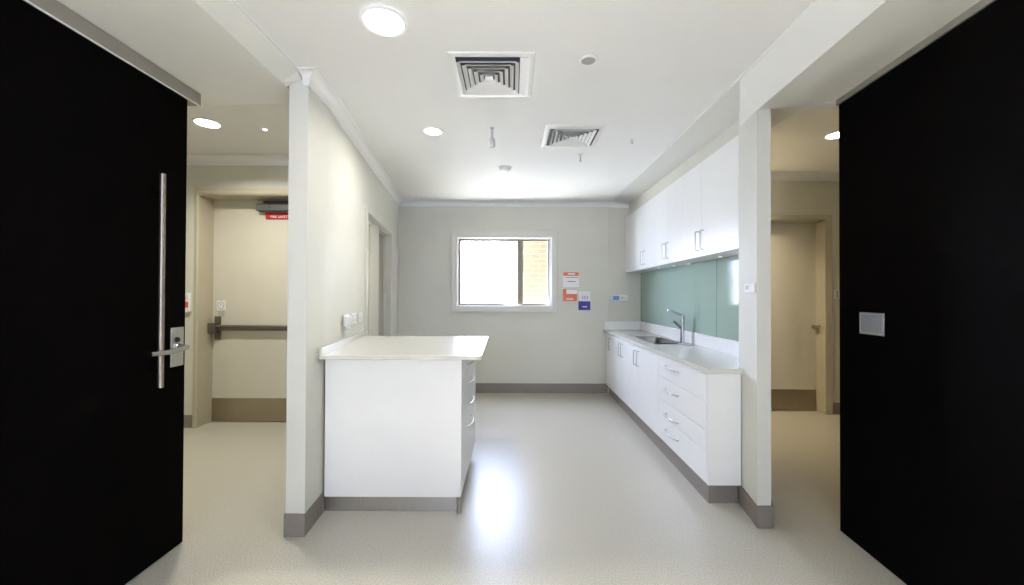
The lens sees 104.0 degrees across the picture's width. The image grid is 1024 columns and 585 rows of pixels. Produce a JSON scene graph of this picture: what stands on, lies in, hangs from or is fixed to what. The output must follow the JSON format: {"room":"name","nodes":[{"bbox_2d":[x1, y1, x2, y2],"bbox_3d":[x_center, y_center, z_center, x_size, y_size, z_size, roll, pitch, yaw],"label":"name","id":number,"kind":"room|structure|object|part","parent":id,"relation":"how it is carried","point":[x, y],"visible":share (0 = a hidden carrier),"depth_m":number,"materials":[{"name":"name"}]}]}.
{"room":"clinic utility room","nodes":[
{"label":"clinic utility room","id":0,"kind":"room"},
{"bbox_2d":[187,103,288,153],"bbox_3d":[-2.744,-1.539,3.413,2.900,0.165,1.800,0,-1,0],"label":"ceiling","id":1,"kind":"structure","parent":0,"point":[241,132],"depth_m":3.65,"materials":[{"name":"white paint"}]},
{"bbox_2d":[192,117,221,128],"bbox_3d":[-2.614,-1.456,3.433,0.210,0.020,0.210,0,-1,0],"label":"recessed light","id":2,"kind":"object","parent":1,"relation":"in","point":[204,122],"visible":1,"depth_m":3.42,"materials":[{"name":"white paint"}]},
{"bbox_2d":[194,119,219,127],"bbox_3d":[-2.614,-1.453,3.433,0.176,0.013,0.176,0,0,0],"label":"diffuser","id":3,"kind":"object","parent":2,"relation":"attached to","point":[208,123],"depth_m":3.42,"materials":[{"name":"white plastic"}]},
{"bbox_2d":[184,165,378,414],"bbox_3d":[-2.860,-0.063,4.411,2.680,3.000,0.300,0,-1,0],"label":"wall","id":4,"kind":"structure","parent":0,"point":[198,176],"depth_m":4.27,"materials":[{"name":"beige paint"}]},
{"bbox_2d":[184,415,191,427],"bbox_3d":[-3.793,1.364,4.242,0.825,0.135,0.012,0,-1,0],"label":"baseboard","id":5,"kind":"structure","parent":4,"relation":"attached to","point":[187,418],"depth_m":4.24,"materials":[{"name":"beige plastic"}]},
{"bbox_2d":[185,293,191,311],"bbox_3d":[-3.483,0.105,4.239,0.155,0.205,0.039,0,-1,0],"label":"wall sign","id":6,"kind":"object","parent":4,"relation":"attached to","point":[188,296],"visible":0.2,"depth_m":4.22,"materials":[{"name":"white plastic"}]},
{"bbox_2d":[187,154,288,165],"bbox_3d":[-2.844,-1.404,4.232,2.700,0.095,0.080,0,-1,0],"label":"trim","id":7,"kind":"structure","parent":4,"relation":"attached to","point":[192,159],"depth_m":4.25,"materials":[{"name":"white paint"}]},
{"bbox_2d":[192,188,288,427],"bbox_3d":[-2.773,0.165,4.365,1.205,2.545,0.268,0,-1,0],"label":"door","id":8,"kind":"structure","parent":4,"relation":"in","point":[241,234],"depth_m":4.45,"materials":[{"name":"beige paint"}]},
{"bbox_3d":[-3.272,0.396,4.449,0.070,0.260,0.009,0,0,0],"label":"latch plate","id":9,"kind":"part","parent":8,"relation":"part of","materials":[{"name":"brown metal"}]},
{"bbox_3d":[-2.817,1.301,4.447,1.039,0.250,0.004,0,0,0],"label":"kick plate","id":10,"kind":"part","parent":8,"relation":"part of","materials":[{"name":"brown metal"}]},
{"bbox_3d":[-2.506,-0.982,4.384,0.420,0.040,0.050,0,0,0],"label":"closer arm","id":11,"kind":"part","parent":8,"relation":"part of"},
{"bbox_2d":[286,80,398,513],"bbox_3d":[-1.489,-0.060,4.148,0.130,3.000,3.632,0,-1,-7],"label":"wall","id":12,"kind":"structure","parent":0,"point":[331,183],"depth_m":2.50,"materials":[{"name":"paint"}]},
{"bbox_2d":[57,0,301,105],"bbox_3d":[-2.717,-1.431,0.027,2.955,0.440,5.030,0,-1,0],"label":"ceiling beam","id":13,"kind":"structure","parent":12,"relation":"attached to","point":[210,46],"depth_m":1.96,"materials":[{"name":"paint"}]},
{"bbox_2d":[283,493,322,536],"bbox_3d":[-1.281,1.360,2.509,0.127,0.133,0.369,0,-1,-4],"label":"baseboard","id":14,"kind":"structure","parent":12,"relation":"attached to","point":[295,524],"depth_m":2.33,"materials":[{"name":"beige plastic"}]},
{"bbox_2d":[297,67,314,85],"bbox_3d":[-1.179,-1.256,2.326,0.102,0.072,0.075,0,-1,0],"label":"trim","id":15,"kind":"structure","parent":12,"relation":"attached to","point":[306,72],"depth_m":2.33,"materials":[{"name":"white paint"}]},
{"bbox_2d":[309,67,337,105],"bbox_3d":[-1.171,-1.258,2.460,0.075,0.077,0.347,0,-1,-3],"label":"trim","id":16,"kind":"structure","parent":12,"relation":"attached to","point":[318,84],"depth_m":2.47,"materials":[{"name":"white paint"}]},
{"bbox_2d":[350,313,355,323],"bbox_3d":[-1.309,0.215,3.308,0.018,0.086,0.142,0,-1,-8],"label":"power outlet","id":17,"kind":"object","parent":12,"relation":"attached to","point":[353,315],"visible":0.94,"depth_m":3.29,"materials":[{"name":"white plastic"}]},
{"bbox_2d":[358,312,362,321],"bbox_3d":[-1.341,0.216,3.538,0.018,0.078,0.142,0,-1,-8],"label":"power outlet","id":18,"kind":"object","parent":12,"relation":"attached to","point":[360,315],"visible":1,"depth_m":3.52,"materials":[{"name":"white plastic"}]},
{"bbox_2d":[327,96,402,205],"bbox_3d":[-1.400,-1.278,4.241,0.077,0.136,3.260,0,-1,-8],"label":"trim","id":19,"kind":"structure","parent":12,"relation":"attached to","point":[336,106],"depth_m":3.39,"materials":[{"name":"white paint"}]},
{"bbox_2d":[364,203,392,335],"bbox_3d":[-1.532,0.305,4.473,0.142,2.275,1.512,0,-1,-8],"label":"door frame","id":20,"kind":"structure","parent":12,"relation":"in","point":[385,231],"depth_m":5.03,"materials":[{"name":"beige paint"}]},
{"bbox_2d":[230,0,782,201],"bbox_3d":[0.103,-1.319,1.697,2.695,0.088,8.170,0,-1,0],"label":"trim","id":21,"kind":"structure","parent":12,"relation":"attached to","point":[232,1],"depth_m":2.30,"materials":[{"name":"white paint"}]},
{"bbox_3d":[-1.283,0.213,3.101,0.032,0.086,0.135,0,0,0],"label":"power outlet","id":22,"kind":"object","parent":12,"relation":"attached to","visible":0},
{"bbox_2d":[343,316,350,329],"bbox_3d":[-1.249,0.229,3.041,0.036,0.105,0.120,0,-1,-8],"label":"plug adaptor","id":23,"kind":"object","parent":22,"relation":"attached to","point":[346,319],"visible":1,"depth_m":3.00,"materials":[{"name":"white plastic"}]},
{"bbox_2d":[125,393,906,584],"bbox_3d":[0.144,1.465,1.687,8.900,0.080,8.600,0,-1,0],"label":"floor","id":24,"kind":"structure","parent":0,"point":[559,488],"depth_m":2.49,"materials":[{"name":"plastic"}]},
{"bbox_2d":[324,360,475,513],"bbox_3d":[-0.821,0.929,3.083,1.070,1.009,0.988,0,-1,0],"label":"base cabinet","id":25,"kind":"object","parent":24,"relation":"on","point":[400,434],"visible":0.83,"depth_m":2.59,"materials":[{"name":"white laminate"}]},
{"bbox_2d":[319,331,488,359],"bbox_3d":[-0.779,0.387,3.092,1.182,0.073,1.210,0,-1,0],"label":"countertop","id":26,"kind":"structure","parent":25,"relation":"on","point":[359,346],"depth_m":2.81,"materials":[{"name":"white stone"}]},
{"bbox_3d":[-0.335,0.499,3.100,0.021,0.140,0.958,0,0,0],"label":"drawer","id":27,"kind":"part","parent":25,"relation":"part of","materials":[{"name":"white laminate"}]},
{"bbox_3d":[-0.337,1.098,3.095,0.021,0.452,0.958,0,0,0],"label":"drawer","id":28,"kind":"part","parent":25,"relation":"part of","materials":[{"name":"white laminate"}]},
{"bbox_3d":[-0.336,0.793,3.097,0.021,0.152,0.958,0,0,0],"label":"drawer","id":29,"kind":"part","parent":25,"relation":"part of","materials":[{"name":"white laminate"}]},
{"bbox_3d":[-0.335,0.643,3.099,0.021,0.142,0.958,0,0,0],"label":"drawer","id":30,"kind":"part","parent":25,"relation":"part of","materials":[{"name":"white laminate"}]},
{"bbox_2d":[606,333,618,403],"bbox_3d":[1.601,1.021,5.519,0.551,0.888,0.574,0,-1,0],"label":"base cabinet","id":31,"kind":"object","parent":24,"relation":"on","point":[610,340],"visible":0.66,"depth_m":5.47,"materials":[{"name":"white laminate"}]},
{"bbox_3d":[1.369,0.951,5.412,0.019,0.749,0.357,0,-1,1],"label":"door","id":32,"kind":"part","parent":31,"relation":"part of","materials":[{"name":"white laminate"}]},
{"bbox_2d":[616,337,631,418],"bbox_3d":[1.594,1.015,4.921,0.555,0.888,0.619,0,-1,0],"label":"base cabinet","id":33,"kind":"object","parent":24,"relation":"on","point":[622,347],"visible":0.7,"depth_m":4.88,"materials":[{"name":"white laminate"}]},
{"bbox_3d":[1.364,0.948,5.072,0.019,0.749,0.317,0,-1,1],"label":"door","id":34,"kind":"part","parent":33,"relation":"part of","materials":[{"name":"white laminate"}]},
{"bbox_3d":[1.360,0.946,4.762,0.019,0.749,0.297,0,-1,1],"label":"door","id":35,"kind":"part","parent":33,"relation":"part of","materials":[{"name":"white laminate"}]},
{"bbox_2d":[629,343,660,450],"bbox_3d":[1.587,1.008,4.136,0.558,0.888,0.949,0,-1,0],"label":"base cabinet","id":36,"kind":"object","parent":24,"relation":"on","point":[643,363],"visible":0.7,"depth_m":4.05,"materials":[{"name":"white laminate"}]},
{"bbox_3d":[1.356,0.943,4.442,0.019,0.749,0.337,0,-1,1],"label":"door","id":37,"kind":"part","parent":36,"relation":"part of","materials":[{"name":"white laminate"}]},
{"bbox_3d":[1.349,0.939,3.967,0.019,0.749,0.607,0,-1,1],"label":"door","id":38,"kind":"part","parent":36,"relation":"part of","materials":[{"name":"white laminate"}]},
{"bbox_2d":[658,354,740,502],"bbox_3d":[1.575,0.999,3.183,0.569,0.890,0.956,0,-1,0],"label":"base cabinet","id":39,"kind":"object","parent":24,"relation":"on","point":[699,413],"visible":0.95,"depth_m":2.78,"materials":[{"name":"white laminate"}]},
{"bbox_2d":[603,321,742,373],"bbox_3d":[1.595,0.485,4.253,0.571,0.153,3.145,0,-1,0],"label":"countertop","id":40,"kind":"structure","parent":39,"relation":"on","point":[709,354],"depth_m":3.66,"materials":[{"name":"white stone"}]},
{"bbox_2d":[632,336,694,344],"bbox_3d":[1.641,0.609,4.412,0.397,0.169,0.905,0,-1,0],"label":"sink","id":41,"kind":"object","parent":40,"relation":"in","point":[652,339],"visible":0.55,"depth_m":4.67,"materials":[{"name":"metal"}]},
{"bbox_3d":[1.615,0.609,4.490,0.345,0.169,0.750,0,0,0],"label":"bowl","id":42,"kind":"part","parent":41,"relation":"part of","materials":[{"name":"metal"}]},
{"bbox_2d":[667,309,684,342],"bbox_3d":[1.712,0.344,4.164,0.178,0.355,0.057,0,-1,0],"label":"mixer tap","id":43,"kind":"object","parent":40,"relation":"on","point":[682,317],"visible":1,"depth_m":4.15,"materials":[{"name":"silver metal"}]},
{"bbox_3d":[1.701,0.210,4.170,0.158,0.086,0.030,0,-1,7],"label":"spout","id":44,"kind":"part","parent":43,"relation":"part of","materials":[{"name":"silver metal"}]},
{"bbox_3d":[1.338,1.197,3.191,0.019,0.215,0.933,0,-1,1],"label":"drawer","id":45,"kind":"part","parent":39,"relation":"part of","materials":[{"name":"white laminate"}]},
{"bbox_3d":[1.339,1.017,3.193,0.019,0.137,0.933,0,-1,1],"label":"drawer","id":46,"kind":"part","parent":39,"relation":"part of","materials":[{"name":"white laminate"}]},
{"bbox_3d":[1.340,0.847,3.194,0.019,0.194,0.933,0,-1,1],"label":"drawer","id":47,"kind":"part","parent":39,"relation":"part of","materials":[{"name":"white laminate"}]},
{"bbox_3d":[1.340,0.653,3.196,0.019,0.187,0.933,0,-1,1],"label":"drawer","id":48,"kind":"part","parent":39,"relation":"part of","materials":[{"name":"white laminate"}]},
{"bbox_3d":[1.439,0.927,2.715,0.227,0.755,0.018,0,0,0],"label":"panel","id":49,"kind":"part","parent":39,"relation":"part of","materials":[{"name":"white laminate"}]},
{"bbox_2d":[398,206,640,392],"bbox_3d":[0.125,-0.038,5.917,4.150,3.000,0.168,0,-1,0],"label":"wall","id":50,"kind":"structure","parent":0,"point":[568,344],"depth_m":5.84,"materials":[{"name":"beige paint"}]},
{"bbox_2d":[451,229,556,311],"bbox_3d":[-0.112,-0.314,5.880,1.540,1.198,0.137,0,-1,0],"label":"window","id":51,"kind":"structure","parent":50,"relation":"in","point":[519,236],"depth_m":5.82,"materials":[{"name":"white paint"}]},
{"bbox_3d":[-0.122,-0.301,5.918,1.332,0.976,0.060,0,0,0],"label":"frame","id":52,"kind":"part","parent":51,"relation":"part of","materials":[{"name":"white metal"}]},
{"bbox_2d":[399,200,608,206],"bbox_3d":[-0.126,-1.291,5.812,3.066,0.074,0.078,0,-1,0],"label":"trim","id":53,"kind":"structure","parent":50,"relation":"attached to","point":[424,203],"depth_m":5.83,"materials":[{"name":"white paint"}]},
{"bbox_2d":[475,383,607,392],"bbox_3d":[-0.126,1.390,5.822,3.040,0.140,0.012,0,-1,0],"label":"baseboard","id":54,"kind":"structure","parent":50,"relation":"attached to","point":[480,387],"depth_m":5.82,"materials":[{"name":"beige plastic"}]},
{"bbox_2d":[563,289,576,300],"bbox_3d":[0.847,0.037,5.837,0.204,0.175,0.004,0,-1,0],"label":"notice","id":55,"kind":"object","parent":50,"relation":"attached to","point":[568,294],"visible":1,"depth_m":5.83,"materials":[{"name":"orange paper"}]},
{"bbox_2d":[563,272,578,286],"bbox_3d":[0.861,-0.190,5.838,0.232,0.219,0.005,0,-1,0],"label":"notice","id":56,"kind":"object","parent":50,"relation":"attached to","point":[570,279],"visible":1,"depth_m":5.84,"materials":[{"name":"white paper"}]},
{"bbox_2d":[578,291,589,309],"bbox_3d":[1.056,0.120,5.836,0.174,0.272,0.005,0,-1,0],"label":"notice","id":57,"kind":"object","parent":50,"relation":"attached to","point":[584,296],"visible":1,"depth_m":5.83,"materials":[{"name":"blue paper"}]},
{"bbox_2d":[608,201,628,207],"bbox_3d":[1.665,-1.268,5.806,0.540,0.095,0.075,0,-1,0],"label":"trim","id":58,"kind":"structure","parent":50,"relation":"attached to","point":[610,203],"depth_m":5.82,"materials":[{"name":"white paint"}]},
{"bbox_2d":[610,295,626,300],"bbox_3d":[1.552,0.083,5.819,0.254,0.092,0.026,0,-1,0],"label":"thermostat","id":59,"kind":"object","parent":50,"relation":"attached to","point":[612,297],"visible":1,"depth_m":5.81,"materials":[{"name":"white plastic"}]},
{"bbox_2d":[234,0,813,200],"bbox_3d":[-0.144,-1.455,1.733,3.300,0.341,8.440,0,-1,0],"label":"ceiling","id":60,"kind":"structure","parent":0,"point":[660,65],"depth_m":2.37,"materials":[{"name":"white paint"}]},
{"bbox_2d":[360,4,406,36],"bbox_3d":[-0.607,-1.285,1.896,0.216,0.020,0.216,0,-1,0],"label":"recessed light","id":61,"kind":"object","parent":60,"relation":"in","point":[382,20],"visible":1,"depth_m":1.88,"materials":[{"name":"white paint"}]},
{"bbox_2d":[364,9,403,34],"bbox_3d":[-0.607,-1.282,1.896,0.181,0.013,0.181,0,0,0],"label":"diffuser","id":62,"kind":"object","parent":61,"relation":"attached to","point":[378,21],"depth_m":1.88,"materials":[{"name":"white plastic"}]},
{"bbox_2d":[423,127,442,135],"bbox_3d":[-0.635,-1.298,3.211,0.156,0.020,0.156,0,-1,0],"label":"recessed light","id":63,"kind":"object","parent":60,"relation":"in","point":[433,131],"visible":1,"depth_m":3.20,"materials":[{"name":"white paint"}]},
{"bbox_2d":[425,128,440,134],"bbox_3d":[-0.635,-1.295,3.211,0.131,0.013,0.131,0,0,0],"label":"diffuser","id":64,"kind":"object","parent":63,"relation":"attached to","point":[429,131],"depth_m":3.20,"materials":[{"name":"white plastic"}]},
{"bbox_2d":[447,51,535,96],"bbox_3d":[-0.112,-1.274,2.374,0.476,0.023,0.476,0,-1,0],"label":"ceiling vent","id":65,"kind":"object","parent":60,"relation":"in","point":[475,73],"visible":1,"depth_m":2.33,"materials":[{"name":"white metal"}]},
{"bbox_3d":[-0.136,-1.275,2.374,0.048,0.011,0.048,0,0,0],"label":"plate","id":66,"kind":"part","parent":65,"relation":"part of","materials":[{"name":"white metal"}]},
{"bbox_3d":[0.067,-1.278,2.374,0.043,0.010,0.400,0,0,0],"label":"blank panel","id":67,"kind":"part","parent":65,"relation":"part of","materials":[{"name":"white metal"}]},
{"bbox_2d":[489,127,494,147],"bbox_3d":[-0.155,-1.214,3.141,0.052,0.159,0.052,0,-1,0],"label":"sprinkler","id":68,"kind":"object","parent":60,"relation":"hanging from","point":[492,140],"visible":1,"depth_m":3.13,"materials":[{"name":"grey plastic"}]},
{"bbox_2d":[498,165,511,172],"bbox_3d":[-0.075,-1.284,4.181,0.144,0.043,0.144,0,-1,0],"label":"smoke detector","id":69,"kind":"object","parent":60,"relation":"attached to","point":[504,168],"visible":1,"depth_m":4.14,"materials":[{"name":"white plastic"}]},
{"bbox_2d":[542,125,605,147],"bbox_3d":[0.495,-1.282,3.311,0.468,0.023,0.468,0,-1,0],"label":"ceiling vent","id":70,"kind":"object","parent":60,"relation":"in","point":[589,138],"visible":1,"depth_m":3.29,"materials":[{"name":"white metal"}]},
{"bbox_2d":[579,54,597,66],"bbox_3d":[0.420,-1.276,2.201,0.106,0.011,0.106,0,-1,0],"label":"ceiling speaker","id":71,"kind":"object","parent":60,"relation":"attached to","point":[586,60],"visible":1,"depth_m":2.19,"materials":[{"name":"white plastic"}]},
{"bbox_2d":[581,57,594,64],"bbox_3d":[0.420,-1.277,2.201,0.076,0.006,0.076,0,0,0],"label":"grille","id":72,"kind":"object","parent":71,"relation":"attached to","point":[584,60],"depth_m":2.20,"materials":[{"name":"grey plastic"}]},
{"bbox_2d":[642,109,770,505],"bbox_3d":[1.890,0.004,4.191,0.386,2.900,3.524,0,-1,6],"label":"wall","id":73,"kind":"structure","parent":0,"point":[755,132],"depth_m":2.47,"materials":[{"name":"paint"}]},
{"bbox_2d":[625,197,674,272],"bbox_3d":[1.740,-0.690,5.192,0.286,0.799,1.270,0,-1,0],"label":"upper cabinet","id":74,"kind":"object","parent":73,"relation":"attached to","point":[640,225],"visible":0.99,"depth_m":5.06,"materials":[{"name":"white laminate"}]},
{"bbox_3d":[1.648,-0.691,5.131,0.018,0.799,0.387,0,-1,1],"label":"door","id":75,"kind":"part","parent":74,"relation":"part of","materials":[{"name":"white laminate"}]},
{"bbox_3d":[1.640,-0.695,4.746,0.018,0.799,0.377,0,-1,1],"label":"door","id":76,"kind":"part","parent":74,"relation":"part of","materials":[{"name":"white laminate"}]},
{"bbox_2d":[641,259,716,336],"bbox_3d":[1.870,0.059,4.729,0.008,0.706,2.193,0,-1,0],"label":"panel","id":77,"kind":"object","parent":73,"relation":"attached to","point":[689,290],"visible":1,"depth_m":4.35,"materials":[{"name":"green glass"}]},
{"bbox_2d":[655,176,706,265],"bbox_3d":[1.728,-0.699,4.166,0.290,0.799,0.778,0,-1,0],"label":"upper cabinet","id":78,"kind":"object","parent":73,"relation":"attached to","point":[669,202],"visible":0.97,"depth_m":4.11,"materials":[{"name":"white laminate"}]},
{"bbox_3d":[1.633,-0.698,4.366,0.018,0.799,0.377,0,-1,1],"label":"door","id":79,"kind":"part","parent":78,"relation":"part of","materials":[{"name":"white laminate"}]},
{"bbox_3d":[1.625,-0.701,3.976,0.018,0.799,0.397,0,-1,1],"label":"door","id":80,"kind":"part","parent":78,"relation":"part of","materials":[{"name":"white laminate"}]},
{"bbox_2d":[629,121,738,214],"bbox_3d":[1.750,-1.178,4.311,0.150,0.266,3.084,0,-1,1],"label":"trim","id":81,"kind":"structure","parent":73,"relation":"attached to","point":[732,132],"depth_m":3.79,"materials":[{"name":"beige paint"}]},
{"bbox_2d":[614,79,800,203],"bbox_3d":[1.675,-1.388,4.145,0.634,0.319,3.515,0,-1,0],"label":"bulkhead","id":82,"kind":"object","parent":73,"relation":"attached to","point":[724,113],"depth_m":3.28,"materials":[{"name":"paint"}]},
{"bbox_2d":[683,135,738,259],"bbox_3d":[1.717,-0.707,3.277,0.300,0.799,0.997,0,-1,0],"label":"upper cabinet","id":83,"kind":"object","parent":73,"relation":"attached to","point":[711,188],"visible":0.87,"depth_m":3.21,"materials":[{"name":"white laminate"}]},
{"bbox_3d":[1.617,-0.705,3.581,0.018,0.799,0.387,0,-1,1],"label":"door","id":84,"kind":"part","parent":83,"relation":"part of","materials":[{"name":"white laminate"}]},
{"bbox_3d":[1.607,-0.709,3.082,0.018,0.799,0.605,0,-1,1],"label":"door","id":85,"kind":"part","parent":83,"relation":"part of","materials":[{"name":"white laminate"}]},
{"bbox_2d":[717,255,738,340],"bbox_3d":[1.859,0.047,3.336,0.008,0.706,0.592,0,-1,0],"label":"panel","id":86,"kind":"object","parent":73,"relation":"attached to","point":[727,267],"visible":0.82,"depth_m":3.43,"materials":[{"name":"green glass"}]},
{"bbox_2d":[744,283,754,292],"bbox_3d":[1.510,-0.027,2.549,0.028,0.060,0.120,0,-1,11],"label":"light switch","id":87,"kind":"object","parent":73,"relation":"attached to","point":[748,288],"visible":1,"depth_m":2.51,"materials":[{"name":"white plastic"}]},
{"bbox_3d":[1.502,-0.027,2.548,0.006,0.056,0.114,0,-1,11],"label":"plate","id":88,"kind":"part","parent":87,"relation":"part of","materials":[{"name":"white plastic"}]},
{"bbox_2d":[739,486,773,527],"bbox_3d":[1.601,1.372,2.571,0.162,0.133,0.302,0,-1,10],"label":"baseboard","id":89,"kind":"structure","parent":73,"relation":"attached to","point":[761,516],"depth_m":2.45,"materials":[{"name":"beige plastic"}]},
{"bbox_2d":[740,0,980,125],"bbox_3d":[2.833,-1.383,0.135,3.344,0.488,5.245,0,-1,0],"label":"beam","id":90,"kind":"structure","parent":73,"relation":"attached to","point":[833,46],"depth_m":1.93,"materials":[{"name":"paint"}]},
{"bbox_2d":[836,0,995,105],"bbox_3d":[1.950,-1.167,1.830,0.054,0.035,1.252,0,-1,6],"label":"trim","id":91,"kind":"structure","parent":73,"relation":"attached to","point":[982,4],"depth_m":1.89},
{"bbox_2d":[771,109,838,171],"bbox_3d":[3.031,-1.523,3.713,2.950,0.145,2.400,0,-1,0],"label":"ceiling","id":92,"kind":"structure","parent":0,"point":[798,142],"depth_m":3.89,"materials":[{"name":"white paint"}]},
{"bbox_2d":[824,131,838,139],"bbox_3d":[2.991,-1.451,3.673,0.200,0.020,0.200,0,-1,0],"label":"recessed light","id":93,"kind":"object","parent":92,"relation":"in","point":[834,135],"visible":0.59,"depth_m":3.69,"materials":[{"name":"white paint"}]},
{"bbox_2d":[826,132,838,138],"bbox_3d":[2.991,-1.448,3.673,0.168,0.013,0.168,0,0,0],"label":"diffuser","id":94,"kind":"object","parent":93,"relation":"attached to","point":[834,135],"depth_m":3.68,"materials":[{"name":"white plastic"}]},
{"bbox_2d":[771,181,839,402],"bbox_3d":[3.245,-0.034,4.971,2.510,3.000,0.260,0,-1,0],"label":"wall","id":95,"kind":"structure","parent":0,"point":[787,197],"depth_m":4.85,"materials":[{"name":"beige paint"}]},
{"bbox_2d":[771,215,832,414],"bbox_3d":[3.260,0.264,4.918,1.202,2.405,0.220,0,-1,0],"label":"door","id":96,"kind":"structure","parent":95,"relation":"in","point":[801,245],"depth_m":4.97,"materials":[{"name":"beige paint"}]},
{"bbox_3d":[3.270,1.328,4.966,1.010,0.253,0.005,0,0,0],"label":"kick plate","id":97,"kind":"part","parent":96,"relation":"part of","materials":[{"name":"brown metal"}]},
{"bbox_2d":[771,172,838,180],"bbox_3d":[3.251,-1.396,4.812,2.510,0.092,0.080,0,-1,0],"label":"trim","id":98,"kind":"structure","parent":95,"relation":"attached to","point":[775,176],"depth_m":4.83,"materials":[{"name":"white paint"}]},
{"bbox_2d":[832,290,838,298],"bbox_3d":[3.942,0.021,4.831,0.135,0.110,0.018,0,-1,0],"label":"light switch","id":99,"kind":"object","parent":95,"relation":"attached to","point":[835,293],"visible":0.6,"depth_m":4.83,"materials":[{"name":"white plastic"}]},
{"bbox_2d":[833,403,839,413],"bbox_3d":[4.174,1.401,4.822,0.640,0.135,0.012,0,-1,0],"label":"baseboard","id":100,"kind":"structure","parent":95,"relation":"attached to","point":[836,406],"depth_m":4.82,"materials":[{"name":"beige plastic"}]},
{"bbox_3d":[-1.990,-0.100,-0.174,0.100,3.000,4.650,0,0,0],"label":"wall","id":101,"kind":"structure","parent":0,"visible":0},
{"bbox_2d":[0,0,189,584],"bbox_3d":[-1.847,0.151,1.783,0.133,2.522,1.008,0,-1,0],"label":"door","id":102,"kind":"structure","parent":101,"relation":"in","point":[93,148],"depth_m":1.75,"materials":[{"name":"black wood"}]},
{"bbox_3d":[-1.810,-0.062,2.067,0.026,1.105,0.026,0,0,0],"label":"pull handle","id":103,"kind":"part","parent":102,"relation":"part of","materials":[{"name":"metal"}]},
{"bbox_3d":[-1.823,0.307,2.112,0.083,0.041,0.251,0,0,0],"label":"lever","id":104,"kind":"part","parent":102,"relation":"part of","materials":[{"name":"silver metal"}]},
{"bbox_3d":[-1.866,0.302,2.227,0.007,0.216,0.084,0,0,0],"label":"lock plate","id":105,"kind":"part","parent":102,"relation":"part of","materials":[{"name":"metal"}]},
{"bbox_2d":[23,0,200,106],"bbox_3d":[-1.897,-1.171,0.000,0.076,0.072,4.780,0,-1,0],"label":"trim","id":106,"kind":"structure","parent":101,"relation":"attached to","point":[55,8],"depth_m":1.87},
{"bbox_3d":[2.020,-0.083,-0.099,0.210,3.000,4.800,0,0,0],"label":"wall","id":107,"kind":"structure","parent":0,"visible":0},
{"bbox_2d":[839,0,1023,584],"bbox_3d":[1.949,0.142,1.911,0.052,2.572,1.032,0,-1,6],"label":"door","id":108,"kind":"structure","parent":107,"relation":"in","point":[931,151],"depth_m":1.80,"materials":[{"name":"black wood"}]},
{"bbox_3d":[1.954,0.170,2.174,0.006,0.120,0.167,0,-1,6],"label":"push plate","id":109,"kind":"part","parent":108,"relation":"part of","materials":[{"name":"grey metal"}]},
{"label":"outside","id":110,"kind":"structure","parent":0,"visible":0},
{"bbox_3d":[1.494,1.599,12.987,21.000,0.100,14.000,0,0,0],"label":"yard","id":111,"kind":"structure","parent":110,"visible":0},
{"bbox_2d":[523,242,546,302],"bbox_3d":[3.080,-0.581,8.255,5.845,4.250,2.500,0,-1,0],"label":"brick building","id":112,"kind":"structure","parent":111,"relation":"on","point":[534,253],"depth_m":7.00,"materials":[{"name":"beige brick"}]}
]}

